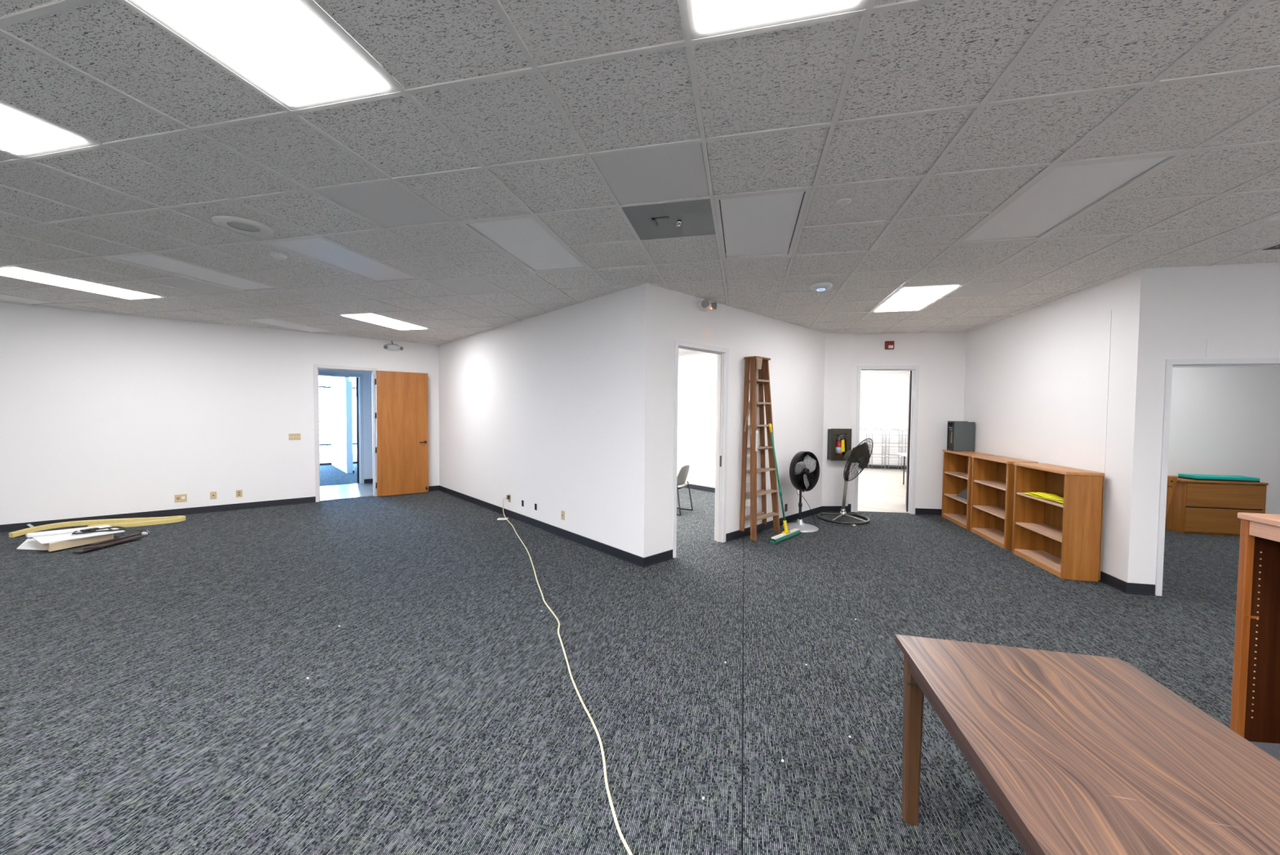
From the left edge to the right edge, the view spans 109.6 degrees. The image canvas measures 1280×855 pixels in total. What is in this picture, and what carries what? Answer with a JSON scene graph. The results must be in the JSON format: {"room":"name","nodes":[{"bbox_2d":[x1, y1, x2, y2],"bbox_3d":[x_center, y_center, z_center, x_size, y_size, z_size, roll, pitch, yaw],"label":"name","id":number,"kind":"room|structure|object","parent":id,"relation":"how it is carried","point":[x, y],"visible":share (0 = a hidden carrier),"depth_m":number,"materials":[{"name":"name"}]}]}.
{"room":"empty office","nodes":[
{"label":"empty office","id":0,"kind":"room"},
{"bbox_2d":[0,302,439,524],"bbox_3d":[-10.810,-0.190,4.047,17.045,3.230,0.120,-1,2,-39],"label":"wall","id":1,"kind":"structure","parent":0,"point":[101,413],"depth_m":6.84,"materials":[{"name":"white paint"}]},
{"bbox_2d":[174,493,186,502],"bbox_3d":[-7.149,1.101,7.026,0.135,0.118,0.011,-1,2,-39],"label":"wall socket","id":2,"kind":"object","parent":1,"relation":"attached to","point":[182,497],"visible":1,"depth_m":7.03,"materials":[{"name":"beige plastic"}]},
{"bbox_2d":[209,491,216,498],"bbox_3d":[-6.864,1.092,7.263,0.075,0.118,0.008,-1,2,-39],"label":"phone jack","id":3,"kind":"object","parent":1,"relation":"attached to","point":[213,494],"visible":1,"depth_m":7.26,"materials":[{"name":"beige plastic"}]},
{"bbox_2d":[0,484,439,532],"bbox_3d":[-10.588,1.373,4.203,16.545,0.100,0.018,-1,2,-39],"label":"baseboard","id":4,"kind":"structure","parent":1,"relation":"attached to","point":[12,526],"depth_m":7.03,"materials":[{"name":"black rubber"}]},
{"bbox_2d":[235,489,242,497],"bbox_3d":[-6.624,1.092,7.458,0.078,0.118,0.010,-1,2,-39],"label":"wall socket","id":5,"kind":"object","parent":1,"relation":"attached to","point":[238,492],"visible":1,"depth_m":7.46,"materials":[{"name":"beige plastic"}]},
{"bbox_2d":[288,433,300,439],"bbox_3d":[-6.041,0.163,7.897,0.165,0.115,0.016,-1,2,-40],"label":"light switch","id":6,"kind":"object","parent":1,"relation":"attached to","point":[291,436],"visible":1,"depth_m":7.90,"materials":[{"name":"beige plastic"}]},
{"bbox_2d":[313,364,428,502],"bbox_3d":[-5.108,0.096,8.676,1.880,2.465,0.272,-1,2,-32],"label":"door","id":7,"kind":"structure","parent":1,"relation":"in","point":[400,414],"depth_m":8.79,"materials":[{"name":"brown wood"}]},
{"bbox_2d":[383,340,403,351],"bbox_3d":[-4.798,-1.590,8.777,0.346,0.193,0.125,-1,2,-39],"label":"emergency light","id":8,"kind":"object","parent":1,"relation":"attached to","point":[392,347],"visible":1,"depth_m":8.77,"materials":[{"name":"white plastic"}]},
{"bbox_2d":[319,435,356,453],"bbox_3d":[-16.773,0.994,20.423,28.000,0.100,19.100,-1,2,-39],"label":"floor","id":9,"kind":"structure","parent":0,"point":[322,440],"depth_m":22.56,"materials":[{"name":"white"}]},
{"bbox_2d":[318,382,331,452],"bbox_3d":[-13.095,-0.415,18.902,1.302,2.885,1.280,-1,2,-39],"label":"tree","id":10,"kind":"object","parent":9,"relation":"on","point":[327,394],"visible":0.56,"depth_m":18.83,"materials":[{"name":"grey plant"}]},
{"bbox_2d":[330,376,349,472],"bbox_3d":[-8.507,-0.450,12.786,0.150,3.230,2.305,-1,2,-41],"label":"wall partition","id":11,"kind":"structure","parent":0,"point":[338,452],"depth_m":12.68,"materials":[{"name":"white paint"}]},
{"bbox_2d":[344,380,356,473],"bbox_3d":[-7.601,-0.009,11.916,0.272,2.420,0.221,-1,2,-39],"label":"door","id":12,"kind":"structure","parent":11,"relation":"in","point":[348,395],"depth_m":11.82,"materials":[{"name":"blue glass"}]},
{"bbox_2d":[318,368,373,479],"bbox_3d":[-7.135,-0.331,9.475,4.220,3.230,0.120,-1,2,-39],"label":"wall","id":13,"kind":"structure","parent":0,"point":[367,375],"depth_m":10.21,"materials":[{"name":"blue paint"}]},
{"bbox_2d":[318,371,364,483],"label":"door frame","id":14,"kind":"structure","parent":13,"relation":"in","point":[359,377],"depth_m":10.14,"materials":[{"name":"metal"}]},
{"bbox_2d":[364,478,373,483],"bbox_3d":[-5.855,1.213,10.501,0.980,0.100,0.018,-1,2,-39],"label":"baseboard","id":15,"kind":"structure","parent":13,"relation":"attached to","point":[370,480],"depth_m":10.25,"materials":[{"name":"black rubber"}]},
{"bbox_2d":[438,278,654,557],"bbox_3d":[-2.024,-0.210,7.148,0.120,3.230,6.268,-1,3,-43],"label":"wall","id":16,"kind":"structure","parent":0,"point":[553,411],"depth_m":5.96,"materials":[{"name":"white paint"}]},
{"bbox_2d":[439,484,643,567],"bbox_3d":[-2.086,1.356,7.149,0.018,0.100,6.277,-1,3,-43],"label":"baseboard","id":17,"kind":"structure","parent":16,"relation":"attached to","point":[620,553],"depth_m":6.09,"materials":[{"name":"black rubber"}]},
{"bbox_2d":[560,510,564,519],"bbox_3d":[-1.025,1.167,5.999,0.008,0.120,0.078,-1,2,-42],"label":"phone jack","id":18,"kind":"object","parent":16,"relation":"attached to","point":[562,513],"visible":1,"depth_m":6.00,"materials":[{"name":"beige plastic"}]},
{"bbox_2d":[0,453,1239,854],"bbox_3d":[-4.995,1.413,6.929,31.200,0.066,21.366,1,2,13],"label":"floor","id":19,"kind":"structure","parent":0,"point":[157,697],"depth_m":2.85,"materials":[{"name":"carpet"}]},
{"bbox_2d":[16,524,124,551],"bbox_3d":[-7.083,1.327,5.567,1.078,0.161,0.723,1,2,27],"label":"stack","id":20,"kind":"object","parent":19,"relation":"on","point":[55,540],"visible":0.78,"depth_m":5.38,"materials":[{"name":"white paper"}]},
{"bbox_2d":[71,526,125,534],"bbox_3d":[-6.702,1.267,5.608,0.453,0.031,0.227,-1,2,-32],"label":"cable bundle","id":21,"kind":"object","parent":20,"relation":"on","point":[92,529],"visible":1,"depth_m":5.56,"materials":[{"name":"black plastic"}]},
{"bbox_2d":[8,515,186,537],"bbox_3d":[-7.401,1.335,6.247,1.595,0.107,0.290,-1,2,-33],"label":"strip","id":22,"kind":"object","parent":19,"relation":"on","point":[131,522],"visible":0.91,"depth_m":6.27,"materials":[{"name":"beige wood"}]},
{"bbox_2d":[72,529,149,552],"bbox_3d":[-6.378,1.369,5.500,0.213,0.090,0.799,0,2,-3],"label":"brackets","id":23,"kind":"object","parent":19,"relation":"on","point":[144,532],"visible":1,"depth_m":5.47,"materials":[{"name":"black metal"}]},
{"bbox_2d":[502,498,632,854],"bbox_3d":[-0.890,1.369,4.018,0.149,0.303,6.609,0,2,-21],"label":"extension cord","id":24,"kind":"object","parent":19,"relation":"on","point":[618,828],"visible":1,"depth_m":2.36,"materials":[{"name":"white plastic"}]},
{"bbox_2d":[306,610,856,799],"bbox_3d":[0.188,1.560,2.908,5.110,0.005,2.158,1,2,13],"label":"lint flecks","id":25,"kind":"object","parent":19,"relation":"on","point":[782,760],"visible":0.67,"depth_m":2.31,"materials":[{"name":"white paper"}]},
{"bbox_2d":[676,464,693,515],"bbox_3d":[0.561,1.018,7.600,0.519,0.810,0.495,2,2,31],"label":"chair","id":26,"kind":"object","parent":19,"relation":"on","point":[682,476],"visible":0.59,"depth_m":7.45,"materials":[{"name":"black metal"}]},
{"bbox_2d":[739,355,780,540],"bbox_3d":[1.647,0.270,6.119,0.636,2.411,0.247,-1,3,-43],"label":"step ladder","id":27,"kind":"object","parent":19,"relation":"on","point":[762,363],"visible":1,"depth_m":6.00,"materials":[{"name":"brown wood"}]},
{"bbox_2d":[768,422,800,543],"bbox_3d":[1.899,0.712,6.022,0.228,1.534,0.680,2,3,45],"label":"push broom","id":28,"kind":"object","parent":19,"relation":"on","point":[787,534],"visible":1,"depth_m":5.96,"materials":[{"name":"green plastic"}]},
{"bbox_2d":[782,520,790,533],"bbox_3d":[1.947,1.330,6.017,0.067,0.191,0.120,2,3,45],"label":"socket","id":29,"kind":"object","parent":28,"relation":"attached to","point":[786,531],"depth_m":5.99,"materials":[{"name":"yellow plastic"}]},
{"bbox_2d":[781,450,819,532],"bbox_3d":[2.373,0.904,6.587,0.580,1.126,0.600,1,2,13],"label":"fan","id":30,"kind":"object","parent":19,"relation":"on","point":[804,468],"visible":0.99,"depth_m":6.54,"materials":[{"name":"black plastic"}]},
{"bbox_2d":[795,455,813,488],"bbox_3d":[2.362,0.631,6.567,0.556,0.556,0.021,-1,2,-33],"label":"blades","id":31,"kind":"object","parent":30,"relation":"attached to","point":[804,468],"depth_m":6.55,"materials":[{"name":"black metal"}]},
{"bbox_2d":[795,453,818,488],"bbox_3d":[2.408,0.631,6.497,0.388,0.556,0.404,1,2,13],"label":"grille","id":32,"kind":"object","parent":30,"relation":"attached to","point":[805,463],"depth_m":6.57,"materials":[{"name":"black metal"}]},
{"bbox_2d":[817,438,873,526],"bbox_3d":[3.254,0.807,7.075,0.843,1.297,0.886,1,2,13],"label":"pedestal fan","id":33,"kind":"object","parent":19,"relation":"on","point":[860,454],"visible":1,"depth_m":7.06,"materials":[{"name":"metal"}]},
{"bbox_2d":[859,428,869,469],"bbox_3d":[6.796,0.648,13.871,0.369,1.232,0.344,1,2,13],"label":"wire rack","id":34,"kind":"object","parent":19,"relation":"on","point":[866,434],"visible":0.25,"depth_m":13.71,"materials":[{"name":"metal"}]},
{"bbox_2d":[868,428,885,469],"bbox_3d":[7.244,0.655,13.768,0.369,1.232,0.344,1,2,13],"label":"wire rack","id":35,"kind":"object","parent":19,"relation":"on","point":[883,437],"visible":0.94,"depth_m":13.66,"materials":[{"name":"metal"}]},
{"bbox_2d":[869,456,884,466],"bbox_3d":[7.240,1.026,13.776,0.341,0.258,0.336,1,2,13],"label":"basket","id":36,"kind":"object","parent":35,"relation":"on","point":[882,457],"depth_m":13.69,"materials":[{"name":"metal"}]},
{"bbox_2d":[870,434,885,443],"bbox_3d":[7.246,0.346,13.754,0.341,0.258,0.336,1,2,13],"label":"basket","id":37,"kind":"object","parent":35,"relation":"on","point":[883,437],"depth_m":13.63,"materials":[{"name":"metal"}]},
{"bbox_2d":[871,445,884,454],"bbox_3d":[7.243,0.696,13.765,0.341,0.258,0.336,1,2,13],"label":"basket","id":38,"kind":"object","parent":35,"relation":"on","point":[871,446],"depth_m":13.68,"materials":[{"name":"metal"}]},
{"bbox_2d":[884,428,902,470],"bbox_3d":[7.693,0.663,13.664,0.369,1.232,0.344,1,2,13],"label":"wire rack","id":39,"kind":"object","parent":19,"relation":"on","point":[889,434],"visible":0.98,"depth_m":13.59,"materials":[{"name":"metal"}]},
{"bbox_2d":[885,456,901,466],"bbox_3d":[7.688,1.033,13.672,0.341,0.258,0.336,1,2,13],"label":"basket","id":40,"kind":"object","parent":39,"relation":"on","point":[888,457],"depth_m":13.63,"materials":[{"name":"metal"}]},
{"bbox_2d":[886,434,902,444],"bbox_3d":[7.694,0.354,13.650,0.341,0.258,0.336,1,2,13],"label":"basket","id":41,"kind":"object","parent":39,"relation":"on","point":[889,442],"depth_m":13.74,"materials":[{"name":"metal"}]},
{"bbox_2d":[886,445,902,455],"bbox_3d":[7.691,0.704,13.662,0.341,0.258,0.336,1,2,13],"label":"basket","id":42,"kind":"object","parent":39,"relation":"on","point":[895,446],"depth_m":13.57,"materials":[{"name":"metal"}]},
{"bbox_2d":[896,453,906,484],"bbox_3d":[6.953,1.011,10.222,1.830,0.745,0.980,1,2,13],"label":"folding table","id":43,"kind":"object","parent":19,"relation":"on","point":[904,455],"visible":0.21,"depth_m":10.74,"materials":[{"name":"white plastic"}]},
{"bbox_2d":[902,429,907,470],"bbox_3d":[8.131,0.670,13.563,0.369,1.232,0.344,1,2,13],"label":"wire rack","id":44,"kind":"object","parent":19,"relation":"on","point":[904,429],"visible":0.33,"depth_m":13.49,"materials":[{"name":"metal"}]},
{"bbox_2d":[941,449,995,529],"bbox_3d":[5.011,0.927,6.941,0.332,1.100,0.892,1,2,13],"label":"bookcase","id":45,"kind":"object","parent":19,"relation":"on","point":[957,465],"visible":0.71,"depth_m":7.31,"materials":[{"name":"brown wood"}]},
{"bbox_2d":[946,421,974,451],"bbox_3d":[5.085,0.135,7.161,0.292,0.470,0.212,1,2,13],"label":"box","id":46,"kind":"object","parent":45,"relation":"on","point":[963,432],"visible":1,"depth_m":7.07,"materials":[{"name":"black plastic"}]},
{"bbox_2d":[955,488,967,501],"bbox_3d":[4.984,0.988,6.821,0.220,0.209,0.370,1,2,13],"label":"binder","id":47,"kind":"object","parent":45,"relation":"on","point":[963,495],"visible":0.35,"depth_m":6.78,"materials":[{"name":"grey plastic"}]},
{"bbox_2d":[969,454,1038,549],"bbox_3d":[4.793,0.955,5.996,0.332,1.100,0.912,1,2,13],"label":"bookcase","id":48,"kind":"object","parent":19,"relation":"on","point":[993,477],"visible":0.76,"depth_m":6.29,"materials":[{"name":"brown wood"}]},
{"bbox_2d":[1011,462,1104,582],"bbox_3d":[4.559,0.986,4.983,0.332,1.100,0.912,1,2,13],"label":"bookcase","id":49,"kind":"object","parent":19,"relation":"on","point":[1064,540],"visible":0.99,"depth_m":4.80,"materials":[{"name":"brown wood"}]},
{"bbox_2d":[1022,492,1063,503],"bbox_3d":[4.518,0.761,4.949,0.206,0.054,0.624,1,2,8],"label":"vest","id":50,"kind":"object","parent":49,"relation":"on","point":[1055,497],"visible":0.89,"depth_m":4.95,"materials":[{"name":"fabric"}]},
{"bbox_2d":[894,634,1279,854],"bbox_3d":[1.245,1.269,0.930,0.785,0.735,1.828,1,2,13],"label":"work table","id":51,"kind":"object","parent":19,"relation":"on","point":[1077,753],"visible":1,"depth_m":1.25,"materials":[{"name":"brown wood"}]},
{"bbox_2d":[1165,475,1177,516],"bbox_3d":[7.319,1.102,6.432,0.509,0.825,0.028,1,2,13],"label":"panel board","id":52,"kind":"object","parent":19,"relation":"on","point":[1171,481],"visible":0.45,"depth_m":6.38,"materials":[{"name":"brown wood"}]},
{"bbox_2d":[1164,475,1268,535],"bbox_3d":[8.271,1.134,6.645,0.990,0.765,0.582,1,2,13],"label":"file cabinet","id":53,"kind":"object","parent":19,"relation":"on","point":[1196,506],"visible":0.72,"depth_m":6.39,"materials":[{"name":"brown wood"}]},
{"bbox_2d":[1177,473,1260,482],"bbox_3d":[8.342,0.727,6.520,0.740,0.057,0.281,1,2,15],"label":"rubber mat","id":54,"kind":"object","parent":53,"relation":"on","point":[1195,477],"visible":1,"depth_m":6.43,"materials":[{"name":"teal plastic"}]},
{"bbox_2d":[1230,512,1279,743],"bbox_3d":[2.963,1.026,1.713,0.372,1.200,0.929,1,2,13],"label":"bookcase","id":55,"kind":"object","parent":19,"relation":"on","point":[1255,687],"visible":0.93,"depth_m":2.15,"materials":[{"name":"brown wood"}]},
{"bbox_2d":[1249,741,1279,760],"bbox_3d":[2.313,1.129,1.365,0.599,1.005,0.625,1,2,6],"label":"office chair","id":56,"kind":"object","parent":19,"relation":"on","point":[1272,748],"visible":0.12,"depth_m":1.61,"materials":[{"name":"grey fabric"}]},
{"bbox_2d":[0,0,1279,371],"bbox_3d":[-4.899,-1.689,5.342,32.000,0.270,22.300,1,2,13],"label":"ceiling","id":57,"kind":"structure","parent":0,"point":[928,116],"depth_m":2.38,"materials":[{"name":"tile"}]},
{"bbox_2d":[0,293,60,306],"bbox_3d":[-8.027,-1.650,5.435,0.584,0.070,1.194,1,2,13],"label":"ceiling light","id":58,"kind":"object","parent":57,"relation":"attached to","point":[6,298],"visible":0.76,"depth_m":5.86,"materials":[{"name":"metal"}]},
{"bbox_2d":[0,99,97,157],"bbox_3d":[-3.226,-1.486,1.826,0.584,0.077,1.194,1,2,13],"label":"ceiling light","id":59,"kind":"object","parent":57,"relation":"attached to","point":[22,135],"visible":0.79,"depth_m":2.27,"materials":[{"name":"plastic"}]},
{"bbox_2d":[0,266,163,299],"bbox_3d":[-6.244,-1.617,5.024,0.584,0.077,1.194,1,2,13],"label":"ceiling light","id":60,"kind":"object","parent":57,"relation":"attached to","point":[10,271],"visible":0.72,"depth_m":4.95,"materials":[{"name":"plastic"}]},
{"bbox_2d":[103,251,283,292],"bbox_3d":[-4.460,-1.591,4.613,0.584,0.070,1.194,1,2,13],"label":"ceiling light","id":61,"kind":"object","parent":57,"relation":"attached to","point":[148,260],"visible":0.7,"depth_m":4.54,"materials":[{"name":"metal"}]},
{"bbox_2d":[211,214,274,235],"bbox_3d":[-2.952,-1.493,3.363,0.350,0.026,0.350,1,2,13],"label":"ceiling speaker","id":62,"kind":"object","parent":57,"relation":"attached to","point":[235,224],"visible":1,"depth_m":3.34,"materials":[{"name":"white plastic"}]},
{"bbox_2d":[226,222,260,231],"bbox_3d":[-2.951,-1.500,3.363,0.196,0.012,0.196,1,2,13],"label":"speaker grille","id":63,"kind":"object","parent":62,"relation":"attached to","point":[236,226],"depth_m":3.38,"materials":[{"name":"metal"}]},
{"bbox_2d":[126,0,399,110],"bbox_3d":[-1.443,-1.457,1.415,0.584,0.077,1.194,1,2,13],"label":"ceiling light","id":64,"kind":"object","parent":57,"relation":"attached to","point":[285,49],"visible":0.91,"depth_m":1.69,"materials":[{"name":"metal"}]},
{"bbox_2d":[269,252,288,259],"bbox_3d":[-3.200,-1.513,4.000,0.136,0.032,0.136,1,2,13],"label":"smoke detector","id":65,"kind":"object","parent":57,"relation":"attached to","point":[277,255],"visible":1,"depth_m":3.97,"materials":[{"name":"white plastic"}]},
{"bbox_2d":[239,318,337,333],"bbox_3d":[-5.695,-1.692,7.400,0.584,0.070,1.194,1,2,13],"label":"ceiling light","id":66,"kind":"object","parent":57,"relation":"attached to","point":[271,322],"visible":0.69,"depth_m":7.39,"materials":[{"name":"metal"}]},
{"bbox_2d":[262,232,422,283],"bbox_3d":[-2.678,-1.562,4.202,0.584,0.070,1.194,1,2,13],"label":"ceiling light","id":67,"kind":"object","parent":57,"relation":"attached to","point":[317,249],"visible":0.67,"depth_m":4.12,"materials":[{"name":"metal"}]},
{"bbox_2d":[341,313,429,329],"bbox_3d":[-3.912,-1.659,6.989,0.584,0.077,1.194,1,2,13],"label":"ceiling light","id":68,"kind":"object","parent":57,"relation":"attached to","point":[370,317],"visible":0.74,"depth_m":6.88,"materials":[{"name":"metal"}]},
{"bbox_2d":[459,213,590,272],"bbox_3d":[-0.894,-1.532,3.791,0.584,0.070,1.194,1,2,13],"label":"ceiling light","id":69,"kind":"object","parent":57,"relation":"attached to","point":[526,240],"visible":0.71,"depth_m":3.69,"materials":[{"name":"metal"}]},
{"bbox_2d":[621,198,715,239],"bbox_3d":[0.225,-1.455,3.222,0.586,0.043,0.586,1,2,13],"label":"ceiling panel","id":70,"kind":"object","parent":57,"relation":"in","point":[694,217],"visible":1,"depth_m":3.19,"materials":[{"name":"grey metal"}]},
{"bbox_2d":[714,186,811,260],"bbox_3d":[0.889,-1.502,3.380,0.584,0.070,1.194,1,2,13],"label":"ceiling light","id":71,"kind":"object","parent":57,"relation":"attached to","point":[761,225],"visible":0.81,"depth_m":3.26,"materials":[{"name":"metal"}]},
{"bbox_2d":[686,0,867,39],"bbox_3d":[0.340,-1.427,1.004,0.584,0.077,1.194,1,2,13],"label":"ceiling light","id":72,"kind":"object","parent":57,"relation":"attached to","point":[716,17],"visible":1,"depth_m":1.53,"materials":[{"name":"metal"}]},
{"bbox_2d":[809,281,832,291],"bbox_3d":[1.911,-1.479,4.766,0.230,0.058,0.230,1,2,13],"label":"smoke detector","id":73,"kind":"object","parent":57,"relation":"attached to","point":[820,286],"visible":1,"depth_m":4.70,"materials":[{"name":"white plastic"}]},
{"bbox_2d":[835,197,851,204],"bbox_3d":[1.307,-1.447,2.895,0.090,0.010,0.090,1,2,13],"label":"sprinkler cover","id":74,"kind":"object","parent":57,"relation":"attached to","point":[844,201],"visible":1,"depth_m":2.88,"materials":[{"name":"metal"}]},
{"bbox_2d":[871,283,962,311],"bbox_3d":[3.220,-1.541,5.346,0.584,0.077,1.194,1,2,13],"label":"ceiling light","id":75,"kind":"object","parent":57,"relation":"attached to","point":[917,298],"visible":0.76,"depth_m":5.24,"materials":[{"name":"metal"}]},
{"bbox_2d":[955,148,1186,244],"bbox_3d":[2.672,-1.473,2.969,0.584,0.070,1.194,1,2,13],"label":"ceiling light","id":76,"kind":"object","parent":57,"relation":"attached to","point":[1064,193],"visible":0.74,"depth_m":2.83,"materials":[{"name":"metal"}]},
{"bbox_2d":[1246,211,1279,226],"bbox_3d":[4.455,-1.444,2.558,0.584,0.070,1.194,1,2,13],"label":"ceiling light","id":77,"kind":"object","parent":57,"relation":"attached to","point":[1275,219],"visible":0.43,"depth_m":3.15,"materials":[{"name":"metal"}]},
{"bbox_2d":[1262,244,1279,249],"bbox_3d":[5.255,-1.444,3.313,0.570,0.044,0.570,1,2,13],"label":"ceiling vent","id":78,"kind":"object","parent":57,"relation":"in","point":[1270,247],"visible":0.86,"depth_m":3.63,"materials":[{"name":"grey metal"}]},
{"bbox_2d":[676,351,716,487],"bbox_3d":[0.112,-0.218,8.017,4.340,3.230,4.400,-1,3,-43],"label":"wall","id":79,"kind":"structure","parent":0,"point":[697,371],"depth_m":9.78,"materials":[{"name":"white paint"}]},
{"bbox_2d":[685,483,715,492],"bbox_3d":[1.624,1.317,9.398,0.012,0.100,4.280,-1,3,-43],"label":"baseboard","id":80,"kind":"structure","parent":79,"relation":"attached to","point":[691,486],"depth_m":9.71,"materials":[{"name":"black rubber"}]},
{"bbox_2d":[651,268,825,555],"bbox_3d":[1.612,-0.150,6.327,4.356,3.230,0.120,-1,3,-43],"label":"wall","id":81,"kind":"structure","parent":0,"point":[796,353],"depth_m":6.01,"materials":[{"name":"white paint"}]},
{"bbox_2d":[671,339,728,557],"bbox_3d":[0.704,0.243,5.503,1.000,2.480,0.144,-1,3,-43],"label":"door frame","id":82,"kind":"structure","parent":81,"relation":"in","point":[722,353],"depth_m":5.76,"materials":[{"name":"white wood"}]},
{"bbox_2d":[696,299,716,311],"bbox_3d":[0.814,-1.445,5.353,0.287,0.114,0.144,-1,3,-43],"label":"emergency light","id":83,"kind":"object","parent":81,"relation":"attached to","point":[704,305],"visible":1,"depth_m":5.33,"materials":[{"name":"white plastic"}]},
{"bbox_2d":[642,506,822,567],"bbox_3d":[1.565,1.418,6.253,4.167,0.100,0.018,-1,3,-43],"label":"baseboard","id":84,"kind":"structure","parent":81,"relation":"attached to","point":[666,555],"depth_m":6.06,"materials":[{"name":"black rubber"}]},
{"bbox_2d":[821,327,852,506],"bbox_3d":[3.341,-0.178,7.701,0.517,3.230,0.120,0,2,-4],"label":"wall column","id":85,"kind":"structure","parent":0,"point":[838,346],"depth_m":7.63,"materials":[{"name":"white paint"}]},
{"bbox_2d":[822,506,848,511],"bbox_3d":[3.334,1.388,7.683,0.520,0.100,0.018,0,2,-4],"label":"baseboard","id":86,"kind":"structure","parent":85,"relation":"attached to","point":[824,508],"depth_m":7.68,"materials":[{"name":"black rubber"}]},
{"bbox_2d":[826,428,851,460],"bbox_3d":[3.353,0.282,7.594,0.360,0.530,0.125,0,2,-4],"label":"fire extinguisher cabinet","id":87,"kind":"object","parent":85,"relation":"attached to","point":[833,433],"visible":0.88,"depth_m":7.54,"materials":[{"name":"black metal"}]},
{"bbox_2d":[835,435,844,454],"bbox_3d":[3.373,0.324,7.575,0.134,0.406,0.167,0,2,-26],"label":"fire extinguisher","id":88,"kind":"object","parent":87,"relation":"in","point":[840,445],"visible":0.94,"depth_m":7.55,"materials":[{"name":"red paint"}]},
{"bbox_2d":[859,371,910,465],"bbox_3d":[7.724,-0.338,13.895,7.600,3.230,0.120,1,2,13],"label":"wall","id":89,"kind":"structure","parent":0,"point":[884,395],"depth_m":13.88,"materials":[{"name":"white paint"}]},
{"bbox_2d":[866,464,906,469],"bbox_3d":[8.279,1.228,13.745,6.000,0.120,0.015,1,2,13],"label":"baseboard","id":90,"kind":"structure","parent":89,"relation":"attached to","point":[873,466],"depth_m":13.90,"materials":[{"name":"black rubber"}]},
{"bbox_2d":[848,326,966,511],"bbox_3d":[4.256,-0.168,7.633,2.186,3.230,0.120,1,2,7],"label":"wall","id":91,"kind":"structure","parent":0,"point":[940,357],"depth_m":7.50,"materials":[{"name":"white paint"}]},
{"bbox_2d":[853,365,919,514],"bbox_3d":[4.471,0.203,7.821,1.606,2.480,0.663,0,2,-27],"label":"door frame","id":92,"kind":"structure","parent":91,"relation":"in","point":[913,384],"depth_m":7.59,"materials":[{"name":"white metal"}]},
{"bbox_2d":[884,340,894,349],"bbox_3d":[4.158,-1.371,7.515,0.136,0.136,0.065,1,2,7],"label":"fire alarm","id":93,"kind":"object","parent":91,"relation":"attached to","point":[888,344],"visible":1,"depth_m":7.50,"materials":[{"name":"red plastic"}]},
{"bbox_2d":[915,507,942,515],"bbox_3d":[4.965,1.408,7.523,0.711,0.100,0.018,1,2,7],"label":"baseboard","id":94,"kind":"structure","parent":91,"relation":"attached to","point":[917,510],"depth_m":7.54,"materials":[{"name":"black rubber"}]},
{"bbox_2d":[963,267,1157,583],"bbox_3d":[5.032,-0.102,5.823,0.120,3.230,3.350,1,2,13],"label":"wall","id":95,"kind":"structure","parent":0,"point":[1036,377],"depth_m":4.99,"materials":[{"name":"white paint"}]},
{"bbox_2d":[1100,309,1111,568],"bbox_3d":[4.676,0.141,4.535,0.004,2.620,0.016,1,2,13],"label":"trim","id":96,"kind":"structure","parent":95,"relation":"attached to","point":[1110,316],"depth_m":4.52,"materials":[{"name":"white paint"}]},
{"bbox_2d":[1099,570,1125,592],"bbox_3d":[4.950,1.460,5.888,0.018,0.100,3.350,1,2,13],"label":"baseboard","id":97,"kind":"structure","parent":95,"relation":"attached to","point":[1118,584],"depth_m":4.40,"materials":[{"name":"black rubber"}]},
{"bbox_2d":[1116,245,1279,584],"bbox_3d":[7.339,-0.013,3.688,5.561,3.230,0.120,1,2,12],"label":"wall","id":98,"kind":"structure","parent":0,"point":[1235,307],"depth_m":4.10,"materials":[{"name":"white paint"}]},
{"bbox_2d":[1124,582,1155,595],"bbox_3d":[4.681,1.512,4.224,0.225,0.100,0.018,1,2,12],"label":"baseboard","id":99,"kind":"structure","parent":98,"relation":"attached to","point":[1130,588],"depth_m":4.22,"materials":[{"name":"black rubber"}]},
{"bbox_2d":[1205,339,1208,357],"bbox_3d":[5.118,-0.711,4.072,0.012,0.160,0.004,1,2,13],"label":"trim","id":100,"kind":"structure","parent":98,"relation":"attached to","point":[1207,340],"depth_m":4.07,"materials":[{"name":"white paint"}]},
{"bbox_2d":[1155,357,1279,595],"bbox_3d":[5.405,0.478,4.111,1.189,2.187,0.144,1,2,12],"label":"door frame","id":101,"kind":"structure","parent":98,"relation":"in","point":[1275,362],"depth_m":4.14,"materials":[{"name":"white metal"}]},
{"bbox_2d":[1167,366,1279,514],"bbox_3d":[7.764,-0.063,5.361,5.520,3.230,3.540,1,2,13],"label":"wall","id":102,"kind":"structure","parent":0,"point":[1224,420],"depth_m":6.80,"materials":[{"name":"white paint"}]},
{"bbox_3d":[-10.323,-0.375,9.934,3.719,3.230,2.900,1,2,13],"label":"wall","id":103,"kind":"structure","parent":0,"visible":0},
{"bbox_2d":[318,386,356,465],"bbox_3d":[-10.090,-0.473,13.050,4.240,3.230,0.121,-1,2,-39],"label":"window","id":104,"kind":"structure","parent":103,"relation":"in","point":[326,444],"depth_m":13.59,"materials":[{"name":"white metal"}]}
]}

